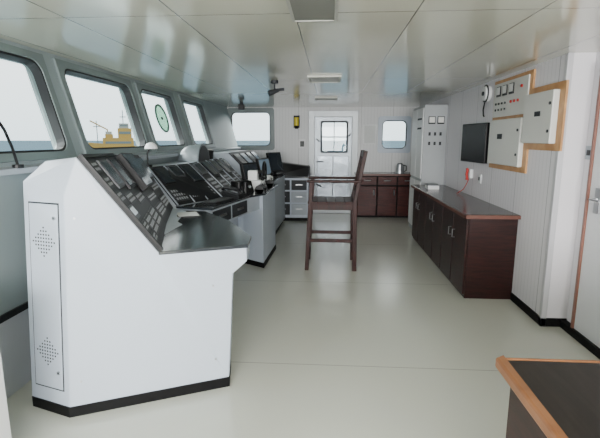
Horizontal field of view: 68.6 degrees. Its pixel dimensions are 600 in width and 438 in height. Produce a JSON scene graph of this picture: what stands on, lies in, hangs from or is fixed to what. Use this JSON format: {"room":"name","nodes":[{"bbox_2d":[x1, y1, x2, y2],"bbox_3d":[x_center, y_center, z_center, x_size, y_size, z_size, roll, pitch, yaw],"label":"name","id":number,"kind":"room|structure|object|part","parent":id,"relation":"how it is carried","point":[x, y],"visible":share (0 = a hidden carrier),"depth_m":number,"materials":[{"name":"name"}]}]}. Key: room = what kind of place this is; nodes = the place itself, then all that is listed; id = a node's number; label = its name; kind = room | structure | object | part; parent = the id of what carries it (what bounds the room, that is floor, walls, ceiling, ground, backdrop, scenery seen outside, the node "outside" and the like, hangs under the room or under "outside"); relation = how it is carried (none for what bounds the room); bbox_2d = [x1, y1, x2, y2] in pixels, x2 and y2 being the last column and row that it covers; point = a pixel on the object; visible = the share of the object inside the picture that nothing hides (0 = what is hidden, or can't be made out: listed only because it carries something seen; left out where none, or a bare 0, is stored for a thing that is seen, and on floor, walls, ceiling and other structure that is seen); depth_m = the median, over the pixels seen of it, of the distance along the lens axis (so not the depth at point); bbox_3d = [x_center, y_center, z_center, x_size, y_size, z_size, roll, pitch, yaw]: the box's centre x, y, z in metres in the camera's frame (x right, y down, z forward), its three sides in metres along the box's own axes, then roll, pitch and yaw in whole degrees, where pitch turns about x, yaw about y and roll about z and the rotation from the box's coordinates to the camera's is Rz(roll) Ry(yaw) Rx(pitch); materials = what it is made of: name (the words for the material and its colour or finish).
{"room":"control cabin","nodes":[
{"label":"control cabin","id":0,"kind":"room"},
{"bbox_2d":[0,38,237,398],"bbox_3d":[-1.863,-0.182,3.327,0.445,2.168,11.550,1,10,4],"label":"wall","id":1,"kind":"structure","parent":0,"point":[13,264],"depth_m":2.69,"materials":[{"name":"metal"}]},
{"bbox_2d":[0,301,27,323],"bbox_3d":[-1.642,0.405,3.419,0.017,0.040,11.550,1,10,4],"label":"trim","id":2,"kind":"structure","parent":1,"relation":"attached to","point":[24,306],"depth_m":2.59,"materials":[{"name":"rubber"}]},
{"bbox_2d":[0,42,76,162],"bbox_3d":[-1.814,-0.687,2.564,0.284,0.744,1.240,1,10,4],"label":"window","id":3,"kind":"structure","parent":1,"relation":"in","point":[34,62],"depth_m":3.07,"materials":[{"name":"paint"}]},
{"bbox_2d":[52,58,151,154],"bbox_3d":[-1.722,-0.933,3.919,0.284,0.744,1.260,1,10,4],"label":"window","id":4,"kind":"structure","parent":1,"relation":"in","point":[62,67],"depth_m":3.81,"materials":[{"name":"paint"}]},
{"bbox_2d":[0,147,240,175],"bbox_3d":[-1.616,-0.413,3.268,0.080,0.044,11.550,1,10,4],"label":"trim","id":5,"kind":"structure","parent":1,"relation":"attached to","point":[4,171],"depth_m":2.71,"materials":[{"name":"paint"}]},
{"bbox_2d":[0,121,23,167],"bbox_3d":[-1.633,-0.466,2.422,0.075,0.380,0.254,1,10,4],"label":"gooseneck microphone","id":6,"kind":"object","parent":5,"relation":"on","point":[17,165],"visible":0.98,"depth_m":2.50,"materials":[{"name":"black metal"}]},
{"bbox_2d":[134,82,187,151],"bbox_3d":[-1.636,-1.166,5.200,0.284,0.744,1.110,1,10,4],"label":"window","id":7,"kind":"structure","parent":1,"relation":"in","point":[168,96],"depth_m":5.31,"materials":[{"name":"paint"}]},
{"bbox_2d":[155,104,168,131],"bbox_3d":[-1.589,-1.160,5.071,0.098,0.323,0.330,1,10,4],"label":"screen","id":8,"kind":"object","parent":7,"relation":"attached to","point":[156,105],"visible":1,"depth_m":5.06,"materials":[{"name":"green glass"}]},
{"bbox_2d":[178,95,215,147],"bbox_3d":[-1.544,-1.412,6.555,0.284,0.744,1.110,1,10,4],"label":"window","id":9,"kind":"structure","parent":1,"relation":"in","point":[199,104],"depth_m":6.94,"materials":[{"name":"paint"}]},
{"bbox_2d":[0,0,599,107],"bbox_3d":[0.064,-1.236,3.056,4.900,0.100,11.650,1,10,4],"label":"ceiling","id":10,"kind":"structure","parent":0,"point":[225,53],"depth_m":2.81,"materials":[{"name":"white paint"}]},
{"bbox_2d":[238,102,244,109],"bbox_3d":[-0.993,-1.920,7.460,0.100,0.131,0.080,1,10,4],"label":"speaker","id":11,"kind":"object","parent":10,"relation":"attached to","point":[241,106],"visible":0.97,"depth_m":7.43},
{"bbox_2d":[267,80,283,95],"bbox_3d":[-0.265,-1.409,4.757,0.185,0.171,0.081,-4,11,-22],"label":"spotlight","id":12,"kind":"object","parent":10,"relation":"hanging from","point":[274,91],"visible":1,"depth_m":4.72,"materials":[{"name":"black metal"}]},
{"bbox_2d":[286,0,338,21],"bbox_3d":[0.049,-0.931,1.814,0.220,0.054,0.700,1,10,4],"label":"ceiling light","id":13,"kind":"object","parent":10,"relation":"attached to","point":[300,10],"visible":1,"depth_m":1.98,"materials":[{"name":"white plastic"}]},
{"bbox_2d":[307,75,341,82],"bbox_3d":[0.255,-1.448,4.558,0.340,0.019,0.450,1,10,4],"label":"ceiling light","id":14,"kind":"object","parent":10,"relation":"in","point":[311,78],"visible":1,"depth_m":4.47,"materials":[{"name":"white plastic"}]},
{"bbox_2d":[315,97,337,99],"bbox_3d":[0.404,-1.849,6.767,0.340,0.019,0.360,1,10,4],"label":"ceiling light","id":15,"kind":"object","parent":10,"relation":"in","point":[316,98],"visible":1,"depth_m":6.66,"materials":[{"name":"white plastic"}]},
{"bbox_2d":[7,213,599,437],"bbox_3d":[0.214,0.950,3.443,4.600,0.100,11.650,1,10,4],"label":"floor","id":16,"kind":"structure","parent":0,"point":[388,347],"depth_m":3.07,"materials":[{"name":"plastic"}]},
{"bbox_2d":[0,353,11,437],"bbox_3d":[-1.534,0.803,1.788,0.425,0.780,0.420,1,10,4],"label":"locker","id":17,"kind":"object","parent":16,"relation":"on","point":[5,431],"visible":1,"depth_m":1.95,"materials":[{"name":"white metal"}]},
{"bbox_2d":[23,152,250,417],"bbox_3d":[-0.965,0.231,3.128,1.255,1.427,1.670,-1,10,-5],"label":"console","id":18,"kind":"object","parent":16,"relation":"on","point":[130,299],"visible":1,"depth_m":2.43,"materials":[{"name":"paint"}]},
{"bbox_3d":[-1.358,0.425,2.359,0.250,1.020,0.051,4,11,21],"label":"access door","id":19,"kind":"part","parent":18,"relation":"part of","materials":[{"name":"paint"}]},
{"bbox_3d":[-1.112,-0.200,3.053,0.373,0.529,1.575,-2,11,-12],"label":"instrument panel","id":20,"kind":"part","parent":18,"relation":"part of","materials":[{"name":"black metal"}]},
{"bbox_3d":[-1.033,0.907,3.232,1.104,0.060,1.645,-1,10,-5],"label":"kick plate","id":21,"kind":"part","parent":18,"relation":"part of","materials":[{"name":"rubber"}]},
{"bbox_2d":[177,211,200,216],"bbox_3d":[-0.917,-0.039,3.590,0.180,0.007,0.220,-4,11,-21],"label":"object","id":22,"kind":"object","parent":18,"relation":"on","point":[195,213],"visible":0.93,"depth_m":3.56,"materials":[{"name":"white paper"}]},
{"bbox_2d":[148,157,277,267],"bbox_3d":[-0.933,-0.030,5.044,1.120,1.255,2.149,1,10,4],"label":"console","id":23,"kind":"object","parent":16,"relation":"on","point":[185,185],"visible":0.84,"depth_m":4.77,"materials":[{"name":"paint"}]},
{"bbox_2d":[144,142,157,166],"bbox_3d":[-1.415,-0.609,4.161,0.140,0.230,0.120,1,10,4],"label":"desk lamp","id":24,"kind":"object","parent":23,"relation":"on","point":[150,145],"visible":0.98,"depth_m":4.12,"materials":[{"name":"white plastic"}]},
{"bbox_3d":[-1.405,-0.692,4.145,0.120,0.060,0.120,1,10,4],"label":"lamp shade","id":25,"kind":"part","parent":24,"relation":"part of","materials":[{"name":"white plastic"}]},
{"bbox_3d":[-0.985,-0.474,5.000,0.490,0.354,2.077,2,10,9],"label":"instrument panel","id":26,"kind":"part","parent":23,"relation":"part of","materials":[{"name":"black metal"}]},
{"bbox_2d":[178,143,209,161],"bbox_3d":[-1.289,-0.805,5.288,0.279,0.212,0.489,1,10,4],"label":"hood","id":27,"kind":"object","parent":23,"relation":"on","point":[199,152],"visible":0.98,"depth_m":5.13,"materials":[{"name":"grey plastic"}]},
{"bbox_2d":[208,149,213,158],"bbox_3d":[-1.226,-0.853,5.815,0.171,0.145,0.158,1,10,4],"label":"compass repeater","id":28,"kind":"object","parent":23,"relation":"on","point":[211,151],"visible":0.42,"depth_m":5.77,"materials":[{"name":"black plastic"}]},
{"bbox_2d":[202,197,233,204],"bbox_3d":[-0.798,-0.180,4.320,0.150,0.026,0.380,3,11,18],"label":"keyboard","id":29,"kind":"object","parent":23,"relation":"on","point":[220,200],"visible":1,"depth_m":4.24,"materials":[{"name":"black plastic"}]},
{"bbox_3d":[-0.740,-0.034,4.184,0.013,0.130,0.380,3,11,15],"label":"drawer","id":30,"kind":"part","parent":23,"relation":"part of","materials":[{"name":"black metal"}]},
{"bbox_2d":[221,185,246,198],"bbox_3d":[-0.692,-0.294,4.657,0.250,0.129,0.179,5,11,23],"label":"telephone","id":31,"kind":"object","parent":23,"relation":"on","point":[236,193],"visible":0.97,"depth_m":4.60,"materials":[{"name":"black plastic"}]},
{"bbox_3d":[-0.627,-0.106,4.582,0.013,0.130,0.380,3,11,15],"label":"drawer","id":32,"kind":"part","parent":23,"relation":"part of","materials":[{"name":"black metal"}]},
{"bbox_2d":[231,180,253,191],"bbox_3d":[-0.670,-0.378,5.120,0.220,0.128,0.158,-7,13,-36],"label":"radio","id":33,"kind":"object","parent":23,"relation":"on","point":[233,183],"visible":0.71,"depth_m":5.10,"materials":[{"name":"black plastic"}]},
{"bbox_2d":[237,182,247,194],"bbox_3d":[-0.640,-0.337,4.871,0.134,0.138,0.064,1,10,4],"label":"binoculars","id":34,"kind":"object","parent":23,"relation":"on","point":[244,188],"visible":0.67,"depth_m":4.85,"materials":[{"name":"black plastic"}]},
{"bbox_2d":[239,162,257,179],"bbox_3d":[-0.644,-0.580,5.733,0.170,0.306,0.360,5,11,23],"label":"monitor","id":35,"kind":"object","parent":23,"relation":"on","point":[244,167],"visible":0.44,"depth_m":5.61,"materials":[{"name":"black plastic"}]},
{"bbox_2d":[247,161,266,188],"bbox_3d":[-0.552,-0.548,5.459,0.254,0.342,0.268,1,10,4],"label":"stand","id":36,"kind":"object","parent":23,"relation":"on","point":[253,175],"visible":0.73,"depth_m":5.40,"materials":[{"name":"white plastic"}]},
{"bbox_2d":[255,177,264,192],"bbox_3d":[-0.464,-0.390,5.074,0.104,0.191,0.080,1,10,4],"label":"lever","id":37,"kind":"object","parent":23,"relation":"on","point":[259,188],"visible":0.97,"depth_m":5.04,"materials":[{"name":"black plastic"}]},
{"bbox_3d":[-0.932,0.543,5.204,1.075,0.070,1.940,1,10,4],"label":"kick plate","id":38,"kind":"part","parent":23,"relation":"part of","materials":[{"name":"rubber"}]},
{"bbox_2d":[262,176,266,190],"bbox_3d":[-0.443,-0.418,5.230,0.104,0.191,0.080,1,10,4],"label":"lever","id":39,"kind":"object","parent":23,"relation":"on","point":[265,177],"visible":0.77,"depth_m":5.20,"materials":[{"name":"black plastic"}]},
{"bbox_2d":[265,172,273,185],"bbox_3d":[-0.397,-0.514,5.760,0.104,0.191,0.080,1,10,4],"label":"lever","id":40,"kind":"object","parent":23,"relation":"on","point":[269,182],"visible":0.97,"depth_m":5.73,"materials":[{"name":"black plastic"}]},
{"bbox_2d":[213,150,285,234],"bbox_3d":[-0.817,-0.450,7.205,1.020,1.308,1.600,1,10,4],"label":"console","id":41,"kind":"object","parent":16,"relation":"on","point":[234,158],"visible":0.29,"depth_m":7.10,"materials":[{"name":"paint"}]},
{"bbox_3d":[-0.748,-0.889,7.121,0.408,0.413,1.613,1,10,5],"label":"instrument panel","id":42,"kind":"part","parent":41,"relation":"part of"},
{"bbox_2d":[255,158,271,179],"bbox_3d":[-0.536,-0.752,6.629,0.174,0.326,0.400,3,11,18],"label":"monitor","id":43,"kind":"object","parent":41,"relation":"on","point":[259,162],"visible":0.45,"depth_m":6.54,"materials":[{"name":"black plastic"}]},
{"bbox_2d":[266,152,282,174],"bbox_3d":[-0.424,-0.952,7.562,0.184,0.384,0.360,7,12,33],"label":"monitor","id":44,"kind":"object","parent":41,"relation":"on","point":[275,161],"visible":0.82,"depth_m":7.54,"materials":[{"name":"black plastic"}]},
{"bbox_2d":[277,162,311,220],"bbox_3d":[-0.138,-0.548,8.441,0.690,1.059,0.790,1,10,4],"label":"drawer pedestal","id":45,"kind":"object","parent":16,"relation":"on","point":[297,175],"visible":0.56,"depth_m":8.12,"materials":[{"name":"paint"}]},
{"bbox_3d":[-0.322,-0.624,8.073,0.270,0.180,0.020,1,10,4],"label":"drawer","id":46,"kind":"part","parent":45,"relation":"part of","materials":[{"name":"black metal"}]},
{"bbox_3d":[-0.322,-0.407,8.112,0.270,0.200,0.020,1,10,4],"label":"drawer","id":47,"kind":"part","parent":45,"relation":"part of","materials":[{"name":"black metal"}]},
{"bbox_3d":[-0.322,-0.181,8.153,0.270,0.200,0.020,1,10,4],"label":"drawer","id":48,"kind":"part","parent":45,"relation":"part of","materials":[{"name":"black metal"}]},
{"bbox_3d":[-0.140,-0.965,8.417,0.640,0.229,0.647,1,10,4],"label":"sloped panel","id":49,"kind":"part","parent":45,"relation":"part of","materials":[{"name":"black plastic"}]},
{"bbox_3d":[-0.142,-0.059,8.545,0.600,0.060,0.700,1,10,4],"label":"kick plate","id":50,"kind":"part","parent":45,"relation":"part of","materials":[{"name":"rubber"}]},
{"bbox_2d":[285,173,311,177],"bbox_3d":[-0.138,-0.828,8.390,0.690,0.030,0.790,1,10,4],"label":"countertop","id":51,"kind":"structure","parent":45,"relation":"on","point":[310,174],"depth_m":8.00,"materials":[{"name":"laminate"}]},
{"bbox_3d":[-0.018,-0.620,8.053,0.280,0.180,0.020,1,10,4],"label":"drawer","id":52,"kind":"part","parent":45,"relation":"part of","materials":[{"name":"black metal"}]},
{"bbox_3d":[-0.018,-0.403,8.092,0.280,0.200,0.020,1,10,4],"label":"drawer","id":53,"kind":"part","parent":45,"relation":"part of","materials":[{"name":"paint"}]},
{"bbox_3d":[-0.018,-0.177,8.133,0.280,0.200,0.020,1,10,4],"label":"drawer","id":54,"kind":"part","parent":45,"relation":"part of","materials":[{"name":"paint"}]},
{"bbox_2d":[305,150,367,270],"bbox_3d":[0.416,-0.119,5.212,0.692,1.370,0.530,1,10,4],"label":"high chair","id":55,"kind":"object","parent":16,"relation":"on","point":[314,202],"visible":1,"depth_m":5.02,"materials":[{"name":"brown wood"}]},
{"bbox_3d":[0.102,0.092,5.032,0.095,1.020,0.040,1,10,4],"label":"leg","id":56,"kind":"part","parent":55,"relation":"part of","materials":[{"name":"brown wood"}]},
{"bbox_3d":[0.133,0.008,5.493,0.095,1.020,0.040,1,10,4],"label":"leg","id":57,"kind":"part","parent":55,"relation":"part of","materials":[{"name":"brown wood"}]},
{"bbox_3d":[0.364,-0.136,4.972,0.505,0.070,0.024,1,10,4],"label":"seat rail","id":58,"kind":"part","parent":55,"relation":"part of","materials":[{"name":"brown wood"}]},
{"bbox_3d":[0.362,-0.225,5.196,0.520,0.025,0.490,1,10,4],"label":"seat","id":59,"kind":"part","parent":55,"relation":"part of","materials":[{"name":"brown wood"}]},
{"bbox_3d":[0.413,-0.504,5.381,0.610,0.028,0.060,1,10,4],"label":"armrest","id":60,"kind":"part","parent":55,"relation":"part of","materials":[{"name":"brown wood"}]},
{"bbox_3d":[0.382,-0.420,4.920,0.610,0.028,0.060,1,10,4],"label":"armrest","id":61,"kind":"part","parent":55,"relation":"part of","materials":[{"name":"brown wood"}]},
{"bbox_3d":[0.700,-0.158,5.425,0.155,1.370,0.040,1,10,4],"label":"leg","id":62,"kind":"part","parent":55,"relation":"part of","materials":[{"name":"brown wood"}]},
{"bbox_3d":[0.669,-0.074,4.963,0.155,1.370,0.040,1,10,4],"label":"leg","id":63,"kind":"part","parent":55,"relation":"part of","materials":[{"name":"brown wood"}]},
{"bbox_3d":[0.699,-0.558,5.112,0.113,0.470,0.530,1,10,4],"label":"backrest","id":64,"kind":"part","parent":55,"relation":"part of","materials":[{"name":"brown wood"}]},
{"bbox_2d":[357,176,376,216],"bbox_3d":[1.305,-0.466,8.688,0.378,0.810,0.481,1,10,4],"label":"base cabinet","id":65,"kind":"object","parent":16,"relation":"on","point":[367,197],"visible":0.8,"depth_m":8.50,"materials":[{"name":"brown wood"}]},
{"bbox_3d":[1.292,-0.351,8.517,0.352,0.565,0.020,1,10,4],"label":"door","id":66,"kind":"part","parent":65,"relation":"part of","materials":[{"name":"brown wood"}]},
{"bbox_3d":[1.292,-0.735,8.448,0.352,0.155,0.020,1,10,4],"label":"drawer","id":67,"kind":"part","parent":65,"relation":"part of","materials":[{"name":"brown wood"}]},
{"bbox_2d":[376,176,396,217],"bbox_3d":[1.684,-0.462,8.664,0.378,0.810,0.481,1,10,4],"label":"base cabinet","id":68,"kind":"object","parent":16,"relation":"on","point":[386,185],"visible":0.99,"depth_m":8.47,"materials":[{"name":"brown wood"}]},
{"bbox_3d":[1.672,-0.347,8.493,0.352,0.565,0.020,1,10,4],"label":"door","id":69,"kind":"part","parent":68,"relation":"part of","materials":[{"name":"brown wood"}]},
{"bbox_3d":[1.672,-0.730,8.423,0.352,0.155,0.020,1,10,4],"label":"drawer","id":70,"kind":"part","parent":68,"relation":"part of","materials":[{"name":"brown wood"}]},
{"bbox_2d":[396,176,410,217],"bbox_3d":[2.073,-0.457,8.638,0.398,0.810,0.481,1,10,4],"label":"base cabinet","id":71,"kind":"object","parent":16,"relation":"on","point":[403,182],"visible":0.38,"depth_m":8.45,"materials":[{"name":"brown wood"}]},
{"bbox_2d":[354,172,410,175],"bbox_3d":[1.684,-0.880,8.589,1.220,0.040,0.478,1,10,4],"label":"countertop","id":72,"kind":"structure","parent":71,"relation":"on","point":[364,173],"depth_m":8.38,"materials":[{"name":"laminate"}]},
{"bbox_2d":[395,163,406,172],"bbox_3d":[1.937,-0.981,8.496,0.187,0.192,0.169,9,14,42],"label":"kettle","id":73,"kind":"object","parent":72,"relation":"on","point":[399,168],"visible":0.98,"depth_m":8.44,"materials":[{"name":"metal"}]},
{"bbox_3d":[2.061,-0.342,8.467,0.372,0.565,0.020,1,10,4],"label":"door","id":74,"kind":"part","parent":71,"relation":"part of","materials":[{"name":"brown wood"}]},
{"bbox_3d":[2.061,-0.726,8.398,0.372,0.155,0.020,1,10,4],"label":"drawer","id":75,"kind":"part","parent":71,"relation":"part of","materials":[{"name":"brown wood"}]},
{"bbox_2d":[412,189,425,250],"bbox_3d":[1.908,-0.014,6.286,0.489,0.780,0.878,1,10,4],"label":"base cabinet","id":76,"kind":"object","parent":16,"relation":"on","point":[419,200],"visible":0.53,"depth_m":6.23,"materials":[{"name":"brown wood"}]},
{"bbox_3d":[1.719,-0.071,6.514,0.020,0.730,0.420,1,10,4],"label":"door","id":77,"kind":"part","parent":76,"relation":"part of","materials":[{"name":"brown wood"}]},
{"bbox_3d":[1.690,0.008,6.082,0.020,0.730,0.420,1,10,4],"label":"door","id":78,"kind":"part","parent":76,"relation":"part of","materials":[{"name":"brown wood"}]},
{"bbox_2d":[408,105,447,228],"bbox_3d":[2.031,-0.781,7.097,0.366,2.000,0.918,1,10,4],"label":"switchboard","id":79,"kind":"object","parent":16,"relation":"on","point":[429,124],"visible":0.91,"depth_m":6.64,"materials":[{"name":"paint"}]},
{"bbox_3d":[1.885,-0.304,7.432,0.015,0.780,0.410,1,10,4],"label":"door","id":80,"kind":"part","parent":79,"relation":"part of","materials":[{"name":"white plastic"}]},
{"bbox_3d":[1.885,-1.248,7.260,0.015,1.060,0.410,1,10,4],"label":"door","id":81,"kind":"part","parent":79,"relation":"part of","materials":[{"name":"white plastic"}]},
{"bbox_3d":[1.856,-1.170,6.828,0.015,1.060,0.410,1,10,4],"label":"door","id":82,"kind":"part","parent":79,"relation":"part of","materials":[{"name":"white plastic"}]},
{"bbox_2d":[424,196,442,269],"bbox_3d":[1.850,0.143,5.422,0.489,0.780,0.878,1,10,4],"label":"base cabinet","id":83,"kind":"object","parent":16,"relation":"on","point":[434,210],"visible":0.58,"depth_m":5.37,"materials":[{"name":"brown wood"}]},
{"bbox_3d":[1.661,0.086,5.651,0.020,0.730,0.420,1,10,4],"label":"door","id":84,"kind":"part","parent":83,"relation":"part of","materials":[{"name":"brown wood"}]},
{"bbox_3d":[1.632,0.165,5.219,0.020,0.730,0.420,1,10,4],"label":"door","id":85,"kind":"part","parent":83,"relation":"part of","materials":[{"name":"brown wood"}]},
{"bbox_2d":[440,206,517,298],"bbox_3d":[1.791,0.300,4.558,0.489,0.780,0.878,1,10,4],"label":"base cabinet","id":86,"kind":"object","parent":16,"relation":"on","point":[477,257],"visible":0.75,"depth_m":4.15,"materials":[{"name":"brown wood"}]},
{"bbox_3d":[1.603,0.243,4.787,0.020,0.730,0.420,1,10,4],"label":"door","id":87,"kind":"part","parent":86,"relation":"part of","materials":[{"name":"brown wood"}]},
{"bbox_3d":[1.574,0.322,4.355,0.020,0.730,0.420,1,10,4],"label":"door","id":88,"kind":"part","parent":86,"relation":"part of","materials":[{"name":"brown wood"}]},
{"bbox_2d":[411,184,520,218],"bbox_3d":[1.847,-0.260,5.344,0.494,0.040,2.730,1,10,4],"label":"countertop","id":89,"kind":"structure","parent":86,"relation":"on","point":[466,206],"depth_m":4.64,"materials":[{"name":"laminate"}]},
{"bbox_2d":[425,183,439,189],"bbox_3d":[1.833,-0.452,6.109,0.160,0.065,0.210,1,10,4],"label":"box","id":90,"kind":"object","parent":89,"relation":"on","point":[430,186],"visible":1,"depth_m":6.02,"materials":[{"name":"white plastic"}]},
{"bbox_3d":[1.833,-0.477,6.105,0.160,0.015,0.210,1,10,4],"label":"lid","id":91,"kind":"part","parent":90,"relation":"part of","materials":[{"name":"white plastic"}]},
{"bbox_2d":[495,355,599,437],"bbox_3d":[1.132,0.992,0.556,1.190,0.850,1.688,1,10,4],"label":"table","id":92,"kind":"object","parent":16,"relation":"on","point":[549,398],"visible":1,"depth_m":1.17,"materials":[{"name":"laminate"}]},
{"bbox_2d":[227,107,416,171],"bbox_3d":[0.597,-1.173,8.914,4.600,2.120,0.100,1,10,4],"label":"wall","id":93,"kind":"structure","parent":0,"point":[286,137],"depth_m":8.78,"materials":[{"name":"laminate"}]},
{"bbox_2d":[227,108,274,149],"bbox_3d":[-0.986,-1.813,8.884,0.950,0.830,0.120,1,10,4],"label":"window","id":94,"kind":"structure","parent":93,"relation":"in","point":[231,111],"depth_m":8.80,"materials":[{"name":"paint"}]},
{"bbox_2d":[294,115,299,128],"bbox_3d":[-0.069,-1.920,8.718,0.120,0.260,0.113,1,10,4],"label":"lamp","id":95,"kind":"object","parent":93,"relation":"attached to","point":[296,117],"visible":1,"depth_m":8.69,"materials":[{"name":"yellow plastic"}]},
{"bbox_2d":[299,139,305,147],"bbox_3d":[0.043,-1.511,8.820,0.140,0.180,0.043,1,10,4],"label":"intercom box","id":96,"kind":"object","parent":93,"relation":"attached to","point":[302,142],"visible":1,"depth_m":8.81,"materials":[{"name":"white plastic"}]},
{"bbox_2d":[314,117,351,197],"bbox_3d":[0.664,-1.147,8.873,0.740,1.776,0.121,1,10,4],"label":"door","id":97,"kind":"structure","parent":93,"relation":"in","point":[327,163],"depth_m":8.87,"materials":[{"name":"metal"}]},
{"bbox_3d":[0.504,-1.020,8.912,0.300,0.500,0.012,1,10,4],"label":"panel","id":98,"kind":"part","parent":97,"relation":"part of","materials":[{"name":"white paint"}]},
{"bbox_3d":[0.504,-0.538,8.999,0.300,0.400,0.012,1,10,4],"label":"panel","id":99,"kind":"part","parent":97,"relation":"part of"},
{"bbox_3d":[0.824,-1.016,8.891,0.300,0.500,0.012,1,10,4],"label":"panel","id":100,"kind":"part","parent":97,"relation":"part of","materials":[{"name":"white paint"}]},
{"bbox_3d":[0.824,-0.534,8.978,0.300,0.400,0.012,1,10,4],"label":"panel","id":101,"kind":"part","parent":97,"relation":"part of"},
{"bbox_2d":[309,111,358,213],"bbox_3d":[0.665,-1.133,8.891,0.980,2.050,0.110,1,10,4],"label":"trim","id":102,"kind":"structure","parent":93,"relation":"attached to","point":[312,114],"depth_m":8.75,"materials":[{"name":"metal"}]},
{"bbox_2d":[377,116,411,152],"bbox_3d":[1.862,-1.671,8.718,0.640,0.710,0.120,1,10,4],"label":"window","id":103,"kind":"structure","parent":93,"relation":"in","point":[407,119],"depth_m":8.66,"materials":[{"name":"paint"}]},
{"bbox_2d":[426,51,599,322],"bbox_3d":[2.226,-0.110,3.064,0.560,2.120,11.550,1,10,4],"label":"wall","id":104,"kind":"structure","parent":0,"point":[528,195],"depth_m":3.61,"materials":[{"name":"paint"}]},
{"bbox_2d":[457,168,472,193],"bbox_3d":[2.035,-0.471,5.439,0.088,0.332,0.216,-5,11,-25],"label":"wall telephone","id":105,"kind":"object","parent":104,"relation":"attached to","point":[470,174],"visible":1,"depth_m":5.35,"materials":[{"name":"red plastic"}]},
{"bbox_2d":[461,123,489,163],"bbox_3d":[2.045,-0.876,5.074,0.115,0.440,0.620,-1,10,-3],"label":"television","id":106,"kind":"object","parent":104,"relation":"attached to","point":[475,137],"visible":0.98,"depth_m":4.99,"materials":[{"name":"black plastic"}]},
{"bbox_2d":[478,174,481,182],"bbox_3d":[2.071,-0.465,5.073,0.018,0.100,0.090,1,10,4],"label":"wall socket","id":107,"kind":"object","parent":104,"relation":"attached to","point":[479,175],"visible":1,"depth_m":5.05,"materials":[{"name":"white plastic"}]},
{"bbox_2d":[481,85,491,116],"bbox_3d":[2.039,-1.302,4.846,0.076,0.342,0.200,1,10,4],"label":"bell","id":108,"kind":"object","parent":104,"relation":"attached to","point":[486,94],"visible":1,"depth_m":4.78,"materials":[{"name":"white plastic"}]},
{"bbox_2d":[487,69,568,173],"bbox_3d":[1.975,-0.867,3.974,0.075,0.885,1.455,1,10,4],"label":"board","id":109,"kind":"object","parent":104,"relation":"attached to","point":[525,118],"visible":1,"depth_m":3.88,"materials":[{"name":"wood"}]},
{"bbox_3d":[2.009,-1.158,4.215,0.012,0.332,0.805,1,10,4],"label":"gauge plate","id":110,"kind":"part","parent":109,"relation":"part of","materials":[{"name":"white metal"}]},
{"bbox_3d":[1.917,-0.850,3.556,0.004,0.040,0.100,1,10,4],"label":"rating plate","id":111,"kind":"part","parent":109,"relation":"part of","materials":[{"name":"black plastic"}]},
{"bbox_2d":[510,292,599,358],"bbox_3d":[2.037,0.892,3.284,0.202,0.070,1.800,1,10,4],"label":"baseboard","id":112,"kind":"structure","parent":104,"relation":"attached to","point":[562,323],"depth_m":3.56,"materials":[{"name":"rubber"}]},
{"bbox_2d":[539,52,573,324],"bbox_3d":[1.978,-0.172,3.409,0.042,2.120,0.042,1,10,4],"label":"trim","id":113,"kind":"structure","parent":104,"relation":"attached to","point":[569,59],"depth_m":3.41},
{"bbox_2d":[570,77,599,327],"bbox_3d":[2.095,-0.044,2.789,0.045,1.970,0.930,1,10,4],"label":"trim","id":114,"kind":"structure","parent":104,"relation":"attached to","point":[597,111],"depth_m":3.24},
{"bbox_2d":[574,112,599,347],"bbox_3d":[2.066,-0.031,2.799,0.098,1.940,0.880,1,10,4],"label":"door","id":115,"kind":"structure","parent":104,"relation":"in","point":[587,317],"depth_m":3.17,"materials":[{"name":"metal"}]},
{"bbox_3d":[2.071,-0.120,3.067,0.070,0.180,0.140,1,10,4],"label":"handle","id":116,"kind":"part","parent":115,"relation":"part of","materials":[{"name":"metal"}]},
{"bbox_2d":[585,146,590,159],"bbox_3d":[2.143,-0.491,3.260,0.018,0.100,0.090,1,10,4],"label":"wall socket","id":117,"kind":"object","parent":104,"relation":"attached to","point":[588,148],"visible":0.6,"depth_m":3.26,"materials":[{"name":"plastic"}]},
{"label":"outside","id":118,"kind":"structure","parent":0,"visible":0},
{"bbox_2d":[0,141,404,150],"bbox_3d":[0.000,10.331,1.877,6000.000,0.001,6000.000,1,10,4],"label":"sea","id":119,"kind":"structure","parent":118,"point":[4,145],"depth_m":859.88,"materials":[{"name":"liquid"}]},
{"bbox_2d":[89,110,133,147],"bbox_3d":[-79.928,-34.721,186.861,24.179,22.500,17.273,1,10,4],"label":"ship","id":120,"kind":"object","parent":119,"relation":"on","point":[124,139],"visible":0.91,"depth_m":184.79}
]}

